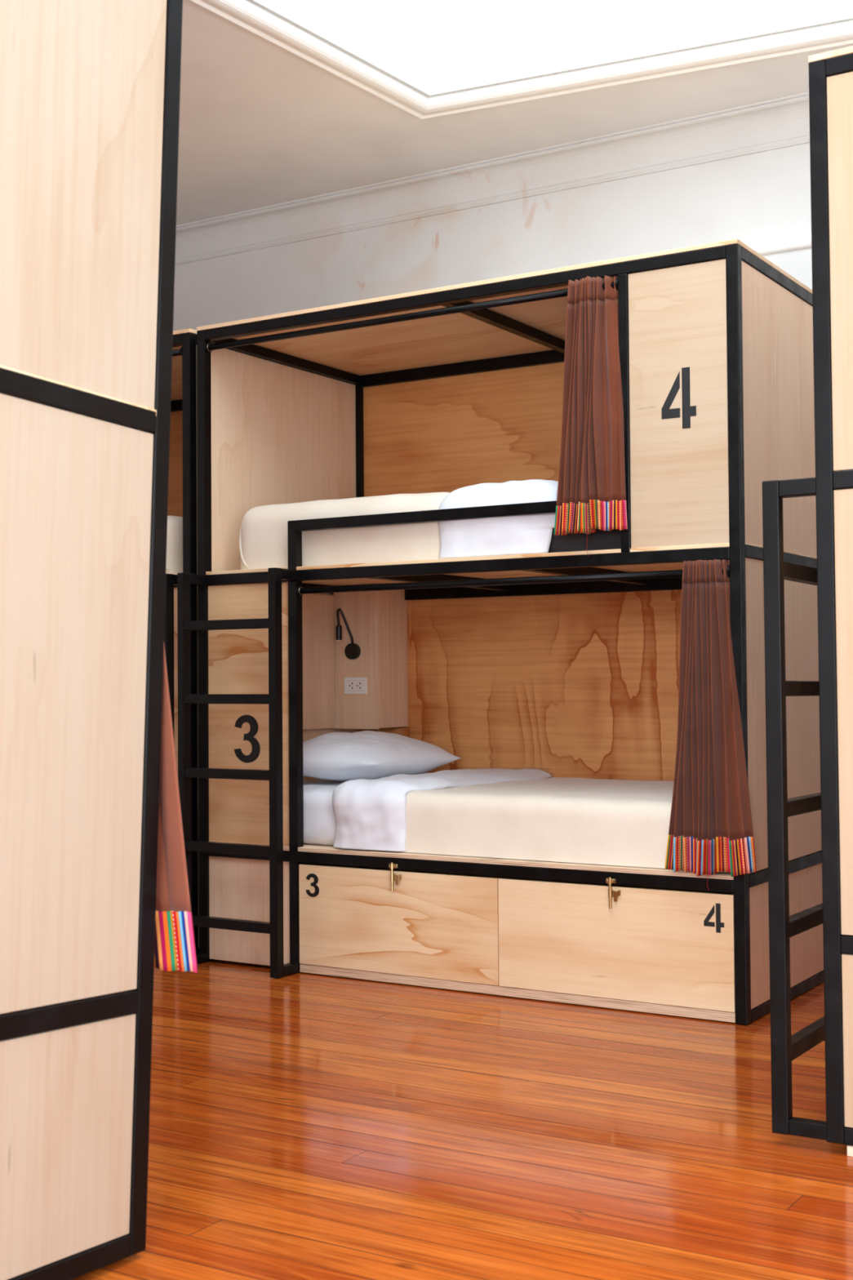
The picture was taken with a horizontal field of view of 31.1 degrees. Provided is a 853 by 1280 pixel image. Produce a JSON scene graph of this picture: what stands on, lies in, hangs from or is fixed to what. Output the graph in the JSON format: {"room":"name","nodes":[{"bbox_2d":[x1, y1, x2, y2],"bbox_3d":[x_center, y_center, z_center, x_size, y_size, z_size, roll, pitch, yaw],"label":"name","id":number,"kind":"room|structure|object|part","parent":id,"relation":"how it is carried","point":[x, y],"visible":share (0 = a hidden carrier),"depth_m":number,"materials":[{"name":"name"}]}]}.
{"room":"dormitory","nodes":[
{"label":"dormitory","id":0,"kind":"room"},
{"bbox_2d":[71,960,852,1279],"bbox_3d":[-1.238,1.154,2.562,7.700,0.120,8.526,-1,-2,32],"label":"floor","id":1,"kind":"structure","parent":0,"point":[303,1126],"depth_m":3.36,"materials":[{"name":"brown wood"}]},
{"bbox_2d":[0,0,182,1279],"bbox_3d":[-1.682,-0.156,2.936,2.199,2.514,1.315,-1,-2,32],"label":"bunk bed","id":2,"kind":"object","parent":1,"relation":"on","point":[90,90],"visible":1,"depth_m":2.61,"materials":[{"name":"black paint"}]},
{"bbox_3d":[-0.793,0.817,2.263,0.010,0.380,1.035,-1,-5,32],"label":"panel","id":3,"kind":"part","parent":2,"relation":"part of","materials":[{"name":"brown wood"}]},
{"bbox_3d":[-0.806,1.027,2.255,0.039,0.037,1.038,-1,-5,32],"label":"rail","id":4,"kind":"part","parent":2,"relation":"part of","materials":[{"name":"black paint"}]},
{"bbox_3d":[-0.799,0.606,2.283,0.039,0.039,1.038,-1,-5,32],"label":"rail","id":5,"kind":"part","parent":2,"relation":"part of","materials":[{"name":"black metal"}]},
{"bbox_3d":[-0.780,0.088,2.312,0.010,0.995,1.035,-1,-5,32],"label":"panel","id":6,"kind":"part","parent":2,"relation":"part of","materials":[{"name":"brown wood"}]},
{"bbox_3d":[-0.780,-0.430,2.352,0.039,0.039,1.038,-1,-5,32],"label":"rail","id":7,"kind":"part","parent":2,"relation":"part of","materials":[{"name":"black metal"}]},
{"bbox_3d":[-0.762,-0.901,2.378,0.010,0.900,1.035,-1,-5,32],"label":"panel","id":8,"kind":"part","parent":2,"relation":"part of","materials":[{"name":"brown wood"}]},
{"bbox_3d":[-0.502,-0.137,2.792,0.039,2.443,0.039,-1,-5,32],"label":"post","id":9,"kind":"part","parent":2,"relation":"part of","materials":[{"name":"black paint"}]},
{"bbox_2d":[154,643,197,973],"bbox_3d":[-0.585,0.126,2.886,0.434,0.966,0.055,-1,-2,32],"label":"curtain","id":10,"kind":"object","parent":2,"relation":"hanging from","point":[175,944],"visible":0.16,"depth_m":2.78,"materials":[{"name":"fabric"}]},
{"bbox_2d":[164,328,330,953],"bbox_3d":[-1.499,0.038,6.540,2.069,2.312,1.170,-1,-2,32],"label":"bunk bed","id":11,"kind":"object","parent":1,"relation":"on","point":[183,453],"visible":0.09,"depth_m":5.63,"materials":[{"name":"black paint"}]},
{"bbox_3d":[-1.203,-0.622,7.045,1.995,0.848,0.010,-1,-2,32],"label":"panel","id":12,"kind":"part","parent":11,"relation":"part of","materials":[{"name":"orange wood"}]},
{"bbox_3d":[-1.042,0.279,5.726,0.370,0.940,0.009,-1,-2,32],"label":"panel","id":13,"kind":"part","parent":11,"relation":"part of","materials":[{"name":"brown wood"}]},
{"bbox_3d":[-1.210,-1.068,7.050,1.995,0.048,0.037,-1,-2,32],"label":"rail","id":14,"kind":"part","parent":11,"relation":"part of","materials":[{"name":"black metal"}]},
{"bbox_3d":[-1.594,-1.051,6.093,1.646,0.023,0.023,-1,-2,32],"label":"curtain rod","id":15,"kind":"part","parent":11,"relation":"part of","materials":[{"name":"black paint"}]},
{"bbox_3d":[-1.742,-1.092,6.188,1.995,0.036,0.037,-1,-2,32],"label":"rail","id":16,"kind":"part","parent":11,"relation":"part of","materials":[{"name":"black metal"}]},
{"bbox_3d":[-1.476,-1.109,6.620,2.069,0.014,1.050,-1,-2,32],"label":"roof panel","id":17,"kind":"part","parent":11,"relation":"part of","materials":[{"name":"brown wood"}]},
{"bbox_3d":[-0.869,0.018,5.627,0.037,2.298,0.037,-1,-2,32],"label":"post","id":18,"kind":"part","parent":11,"relation":"part of","materials":[{"name":"black metal"}]},
{"bbox_3d":[-0.600,-0.660,6.070,0.009,0.847,0.974,-1,-2,32],"label":"panel","id":19,"kind":"part","parent":11,"relation":"part of","materials":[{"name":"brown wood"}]},
{"bbox_3d":[-0.593,0.272,6.046,0.009,0.936,0.974,-1,-2,32],"label":"panel","id":20,"kind":"part","parent":11,"relation":"part of","materials":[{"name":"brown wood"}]},
{"bbox_3d":[-0.588,0.960,6.029,0.009,0.358,0.974,-1,-2,32],"label":"panel","id":21,"kind":"part","parent":11,"relation":"part of","materials":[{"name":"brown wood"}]},
{"bbox_3d":[-1.491,-0.322,6.619,1.818,0.213,0.913,-1,-2,32],"label":"mattress","id":22,"kind":"object","parent":11,"relation":"on","visible":0},
{"bbox_2d":[165,515,182,573],"bbox_3d":[-1.148,-0.347,6.386,1.049,0.239,0.958,-1,-2,32],"label":"blanket","id":23,"kind":"object","parent":22,"relation":"on","point":[174,562],"visible":0.05,"depth_m":5.75,"materials":[{"name":"beige fabric"}]},
{"bbox_2d":[177,238,844,1025],"bbox_3d":[0.291,-0.003,5.437,2.069,2.312,1.170,-1,-2,32],"label":"bunk bed","id":24,"kind":"object","parent":1,"relation":"on","point":[566,664],"visible":0.85,"depth_m":5.36,"materials":[{"name":"black paint"}]},
{"bbox_3d":[-0.808,0.016,5.590,0.037,2.298,0.037,-1,-2,32],"label":"post","id":25,"kind":"part","parent":24,"relation":"part of","materials":[{"name":"black metal"}]},
{"bbox_3d":[-0.629,0.759,5.463,0.372,0.037,0.037,-1,-2,32],"label":"rail","id":26,"kind":"part","parent":24,"relation":"part of","materials":[{"name":"black metal"}]},
{"bbox_3d":[-0.633,0.269,5.474,0.370,0.940,0.009,-1,-2,32],"label":"panel","id":27,"kind":"part","parent":24,"relation":"part of","materials":[{"name":"brown wood"}]},
{"bbox_3d":[-0.628,0.965,5.456,0.370,0.371,0.009,-1,-2,32],"label":"panel","id":28,"kind":"part","parent":24,"relation":"part of","materials":[{"name":"brown wood"}]},
{"bbox_3d":[-0.544,-0.217,6.027,0.037,0.037,0.976,-1,-2,32],"label":"rail","id":29,"kind":"part","parent":24,"relation":"part of","materials":[{"name":"black metal"}]},
{"bbox_3d":[-0.556,-0.661,6.043,0.009,0.847,0.974,-1,-2,32],"label":"panel","id":30,"kind":"part","parent":24,"relation":"part of","materials":[{"name":"brown wood"}]},
{"bbox_3d":[-0.551,-1.105,6.049,0.037,0.036,0.976,-1,-2,32],"label":"rail","id":31,"kind":"part","parent":24,"relation":"part of","materials":[{"name":"black metal"}]},
{"bbox_3d":[-0.457,0.475,5.363,0.037,1.364,0.037,-1,-2,32],"label":"post","id":32,"kind":"part","parent":24,"relation":"part of","materials":[{"name":"black metal"}]},
{"bbox_2d":[302,778,343,845],"bbox_3d":[0.325,0.623,5.470,1.961,0.202,0.937,-1,-2,32],"label":"mattress","id":33,"kind":"object","parent":24,"relation":"on","point":[319,820],"visible":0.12,"depth_m":5.37,"materials":[{"name":"white fabric"}]},
{"bbox_2d":[302,730,461,782],"bbox_3d":[-0.256,0.441,5.787,0.527,0.194,0.704,-2,-2,37],"label":"pillow","id":34,"kind":"object","parent":33,"relation":"on","point":[342,757],"visible":0.71,"depth_m":5.62,"materials":[{"name":"white fabric"}]},
{"bbox_2d":[332,768,552,851],"bbox_3d":[0.067,0.602,5.550,0.424,0.239,0.894,-1,-2,32],"label":"sheet","id":35,"kind":"object","parent":33,"relation":"on","point":[369,814],"visible":0.98,"depth_m":5.23,"materials":[{"name":"white fabric"}]},
{"bbox_2d":[400,777,674,868],"bbox_3d":[0.642,0.607,5.266,1.216,0.207,0.957,-1,-2,32],"label":"blanket","id":36,"kind":"object","parent":33,"relation":"on","point":[581,820],"visible":0.52,"depth_m":4.93,"materials":[{"name":"beige fabric"}]},
{"bbox_3d":[-0.549,0.271,6.019,0.009,0.936,0.974,-1,-2,32],"label":"panel","id":37,"kind":"part","parent":24,"relation":"part of","materials":[{"name":"brown wood"}]},
{"bbox_3d":[-0.544,0.959,6.002,0.009,0.358,0.974,-1,-2,32],"label":"panel","id":38,"kind":"part","parent":24,"relation":"part of","materials":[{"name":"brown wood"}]},
{"bbox_2d":[335,608,360,659],"bbox_3d":[-0.318,-0.026,6.171,0.077,0.209,0.072,-1,-2,32],"label":"reading lamp","id":39,"kind":"object","parent":24,"relation":"attached to","point":[352,651],"visible":1,"depth_m":6.17,"materials":[{"name":"black plastic"}]},
{"bbox_2d":[344,677,367,693],"bbox_3d":[-0.287,0.184,6.184,0.109,0.068,0.010,-1,-2,32],"label":"power outlet","id":40,"kind":"object","parent":24,"relation":"attached to","point":[352,685],"visible":1,"depth_m":6.18,"materials":[{"name":"white plastic"}]},
{"bbox_3d":[-0.277,0.034,6.452,0.037,2.298,0.037,-1,-2,32],"label":"post","id":41,"kind":"part","parent":24,"relation":"part of","materials":[{"name":"black metal"}]},
{"bbox_3d":[-0.095,0.799,5.111,0.025,0.036,0.008,-1,-2,32],"label":"bolt plate","id":42,"kind":"part","parent":24,"relation":"part of","materials":[{"name":"gold metal"}]},
{"bbox_3d":[-0.103,0.945,5.128,0.789,0.343,0.016,-1,-2,32],"label":"locker drawer","id":43,"kind":"part","parent":24,"relation":"part of","materials":[{"name":"brown wood"}]},
{"bbox_3d":[-0.101,-1.085,5.173,1.646,0.023,0.023,-1,-2,32],"label":"curtain rod","id":44,"kind":"part","parent":24,"relation":"part of","materials":[{"name":"black paint"}]},
{"bbox_3d":[0.079,-0.413,5.051,1.237,0.037,0.037,-1,-2,32],"label":"guard rail","id":45,"kind":"part","parent":24,"relation":"part of","materials":[{"name":"black metal"}]},
{"bbox_3d":[0.580,-1.109,5.947,1.995,0.048,0.037,-1,-2,32],"label":"rail","id":46,"kind":"part","parent":24,"relation":"part of","materials":[{"name":"black metal"}]},
{"bbox_3d":[0.587,-0.663,5.942,1.995,0.848,0.010,-1,-2,32],"label":"panel","id":47,"kind":"part","parent":24,"relation":"part of","materials":[{"name":"orange wood"}]},
{"bbox_3d":[0.048,-1.133,5.085,1.995,0.036,0.037,-1,-2,32],"label":"rail","id":48,"kind":"part","parent":24,"relation":"part of","materials":[{"name":"black metal"}]},
{"bbox_3d":[0.055,-0.237,5.062,1.995,0.037,0.037,-1,-2,32],"label":"rail","id":49,"kind":"part","parent":24,"relation":"part of","materials":[{"name":"black metal"}]},
{"bbox_3d":[0.314,-1.150,5.517,2.069,0.014,1.050,-1,-2,32],"label":"roof panel","id":50,"kind":"part","parent":24,"relation":"part of","materials":[{"name":"brown wood"}]},
{"bbox_3d":[0.228,-0.188,4.952,1.586,0.023,0.023,-1,-2,32],"label":"curtain rod","id":51,"kind":"part","parent":24,"relation":"part of","materials":[{"name":"black paint"}]},
{"bbox_3d":[0.236,0.740,4.930,1.586,0.037,0.037,-1,-2,32],"label":"rail","id":52,"kind":"part","parent":24,"relation":"part of","materials":[{"name":"black metal"}]},
{"bbox_3d":[0.594,0.281,5.918,1.995,0.921,0.010,-1,-2,32],"label":"panel","id":53,"kind":"part","parent":24,"relation":"part of","materials":[{"name":"brown wood"}]},
{"bbox_3d":[0.587,-0.209,5.924,1.995,0.058,0.037,-1,-2,32],"label":"rail","id":54,"kind":"part","parent":24,"relation":"part of","materials":[{"name":"black metal"}]},
{"bbox_3d":[0.599,0.954,5.901,1.995,0.348,0.010,-1,-2,32],"label":"panel","id":55,"kind":"part","parent":24,"relation":"part of","materials":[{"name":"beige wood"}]},
{"bbox_2d":[548,528,621,552],"bbox_3d":[0.362,-0.365,5.476,1.858,0.212,0.914,-1,-2,32],"label":"mattress","id":56,"kind":"object","parent":24,"relation":"on","point":[600,540],"visible":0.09,"depth_m":4.86,"materials":[{"name":"black fabric"}]},
{"bbox_2d":[239,492,450,569],"bbox_3d":[-0.064,-0.373,5.727,0.932,0.242,0.947,-1,-2,32],"label":"blanket","id":57,"kind":"object","parent":56,"relation":"on","point":[263,535],"visible":0.38,"depth_m":5.32,"materials":[{"name":"beige fabric"}]},
{"bbox_2d":[438,479,558,559],"bbox_3d":[0.464,-0.395,5.372,0.450,0.260,0.954,-1,-2,32],"label":"sheet","id":58,"kind":"object","parent":56,"relation":"on","point":[527,534],"visible":0.68,"depth_m":4.97,"materials":[{"name":"white fabric"}]},
{"bbox_2d":[553,275,627,556],"bbox_3d":[0.497,-0.693,4.733,0.242,0.867,0.115,-1,-2,32],"label":"curtain","id":59,"kind":"object","parent":24,"relation":"hanging from","point":[591,496],"visible":1,"depth_m":4.73,"materials":[{"name":"brown fabric"}]},
{"bbox_3d":[0.571,0.930,4.712,0.790,0.343,0.016,-1,-2,32],"label":"locker drawer","id":60,"kind":"part","parent":24,"relation":"part of","materials":[{"name":"brown wood"}]},
{"bbox_3d":[0.583,0.784,4.694,0.025,0.036,0.008,-1,-2,32],"label":"bolt plate","id":61,"kind":"part","parent":24,"relation":"part of","materials":[{"name":"gold metal"}]},
{"bbox_3d":[0.617,-0.698,4.725,0.031,0.860,0.037,-1,-2,32],"label":"post","id":62,"kind":"part","parent":24,"relation":"part of","materials":[{"name":"black metal"}]},
{"bbox_3d":[0.761,-0.702,4.627,0.316,0.856,0.009,-1,-2,32],"label":"panel","id":63,"kind":"part","parent":24,"relation":"part of","materials":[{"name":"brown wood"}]},
{"bbox_2d":[664,559,756,888],"bbox_3d":[0.827,0.250,4.512,0.277,0.976,0.112,-1,-2,32],"label":"curtain","id":64,"kind":"object","parent":24,"relation":"hanging from","point":[710,832],"visible":1,"depth_m":4.52,"materials":[{"name":"brown fabric"}]},
{"bbox_3d":[0.921,-0.024,4.524,0.037,2.298,0.037,-1,-2,32],"label":"post","id":65,"kind":"part","parent":24,"relation":"part of","materials":[{"name":"black paint"}]},
{"bbox_3d":[1.179,-1.144,4.983,0.037,0.036,0.976,-1,-2,32],"label":"rail","id":66,"kind":"part","parent":24,"relation":"part of","materials":[{"name":"black metal"}]},
{"bbox_3d":[1.190,-0.701,4.967,0.009,0.847,0.974,-1,-2,32],"label":"panel","id":67,"kind":"part","parent":24,"relation":"part of","materials":[{"name":"brown wood"}]},
{"bbox_3d":[1.185,-0.257,4.961,0.037,0.037,0.976,-1,-2,32],"label":"rail","id":68,"kind":"part","parent":24,"relation":"part of","materials":[{"name":"black metal"}]},
{"bbox_3d":[1.197,0.231,4.943,0.009,0.936,0.974,-1,-2,32],"label":"panel","id":69,"kind":"part","parent":24,"relation":"part of","materials":[{"name":"brown wood"}]},
{"bbox_3d":[1.192,0.720,4.936,0.037,0.037,0.976,-1,-2,32],"label":"rail","id":70,"kind":"part","parent":24,"relation":"part of","materials":[{"name":"black metal"}]},
{"bbox_3d":[1.202,0.919,4.926,0.009,0.358,0.974,-1,-2,32],"label":"panel","id":71,"kind":"part","parent":24,"relation":"part of","materials":[{"name":"brown wood"}]},
{"bbox_3d":[1.195,1.117,4.926,0.037,0.035,0.976,-1,-2,32],"label":"rail","id":72,"kind":"part","parent":24,"relation":"part of","materials":[{"name":"black metal"}]},
{"bbox_2d":[762,45,852,1146],"bbox_3d":[1.802,-0.087,3.965,1.192,2.356,2.108,-2,-2,32],"label":"bunk bed","id":73,"kind":"object","parent":1,"relation":"on","point":[830,73],"visible":1,"depth_m":3.32,"materials":[{"name":"black paint"}]},
{"bbox_3d":[0.872,-0.097,3.323,0.038,2.342,0.038,-2,-2,32],"label":"post","id":74,"kind":"part","parent":73,"relation":"part of","materials":[{"name":"black metal"}]},
{"bbox_3d":[1.846,-1.258,3.976,1.070,0.014,2.108,-2,-2,32],"label":"roof panel","id":75,"kind":"part","parent":73,"relation":"part of","materials":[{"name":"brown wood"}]},
{"bbox_3d":[1.303,-1.261,3.095,0.994,0.037,0.038,-2,-2,32],"label":"rail","id":76,"kind":"part","parent":73,"relation":"part of","materials":[{"name":"black metal"}]},
{"bbox_3d":[1.301,-0.809,3.069,0.992,0.863,0.009,-2,-2,32],"label":"panel","id":77,"kind":"part","parent":73,"relation":"part of","materials":[{"name":"beige wood"}]},
{"bbox_3d":[1.309,-0.357,3.061,0.994,0.038,0.038,-2,-2,32],"label":"rail","id":78,"kind":"part","parent":73,"relation":"part of","materials":[{"name":"black metal"}]},
{"bbox_3d":[1.308,0.140,3.034,0.992,0.954,0.009,-2,-2,32],"label":"panel","id":79,"kind":"part","parent":73,"relation":"part of","materials":[{"name":"beige wood"}]},
{"bbox_3d":[1.317,0.638,3.025,0.994,0.038,0.038,-2,-2,32],"label":"rail","id":80,"kind":"part","parent":73,"relation":"part of","materials":[{"name":"black metal"}]},
{"bbox_3d":[1.313,0.841,3.008,0.992,0.364,0.009,-2,-2,32],"label":"panel","id":81,"kind":"part","parent":73,"relation":"part of","materials":[{"name":"beige wood"}]},
{"bbox_3d":[1.319,1.042,3.010,0.994,0.036,0.038,-2,-2,32],"label":"rail","id":82,"kind":"part","parent":73,"relation":"part of","materials":[{"name":"black metal"}]},
{"bbox_2d":[847,1145,852,1156],"bbox_3d":[0.930,1.085,3.255,0.061,0.021,0.038,-1,-2,32],"label":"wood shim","id":83,"kind":"object","parent":1,"relation":"on","point":[850,1148],"visible":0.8,"depth_m":3.25,"materials":[{"name":"beige wood"}]},
{"bbox_2d":[173,142,852,471],"bbox_3d":[1.040,-0.408,6.316,8.100,3.400,0.200,-1,-2,32],"label":"wall","id":84,"kind":"structure","parent":0,"point":[762,196],"depth_m":6.61,"materials":[{"name":"white paint"}]},
{"bbox_2d":[174,92,809,265],"bbox_3d":[0.958,-2.010,6.242,7.700,0.180,0.090,-1,-2,32],"label":"trim","id":85,"kind":"structure","parent":84,"relation":"attached to","point":[784,122],"depth_m":6.61,"materials":[{"name":"white paint"}]},
{"bbox_2d":[746,233,811,255],"bbox_3d":[0.976,-1.537,6.255,7.700,0.065,0.032,-1,-2,32],"label":"trim","id":86,"kind":"structure","parent":84,"relation":"attached to","point":[802,242],"depth_m":5.99,"materials":[{"name":"white paint"}]},
{"bbox_2d":[176,0,852,225],"bbox_3d":[-1.260,-2.759,2.672,8.100,1.190,8.900,-1,-2,32],"label":"ceiling","id":87,"kind":"structure","parent":0,"point":[261,125],"depth_m":5.90,"materials":[{"name":"paint"}]},
{"bbox_2d":[188,0,852,119],"bbox_3d":[0.203,-2.195,3.440,3.738,0.101,5.162,-1,-2,32],"label":"trim","id":88,"kind":"structure","parent":87,"relation":"attached to","point":[247,7],"depth_m":5.61,"materials":[{"name":"white paint"}]}
]}

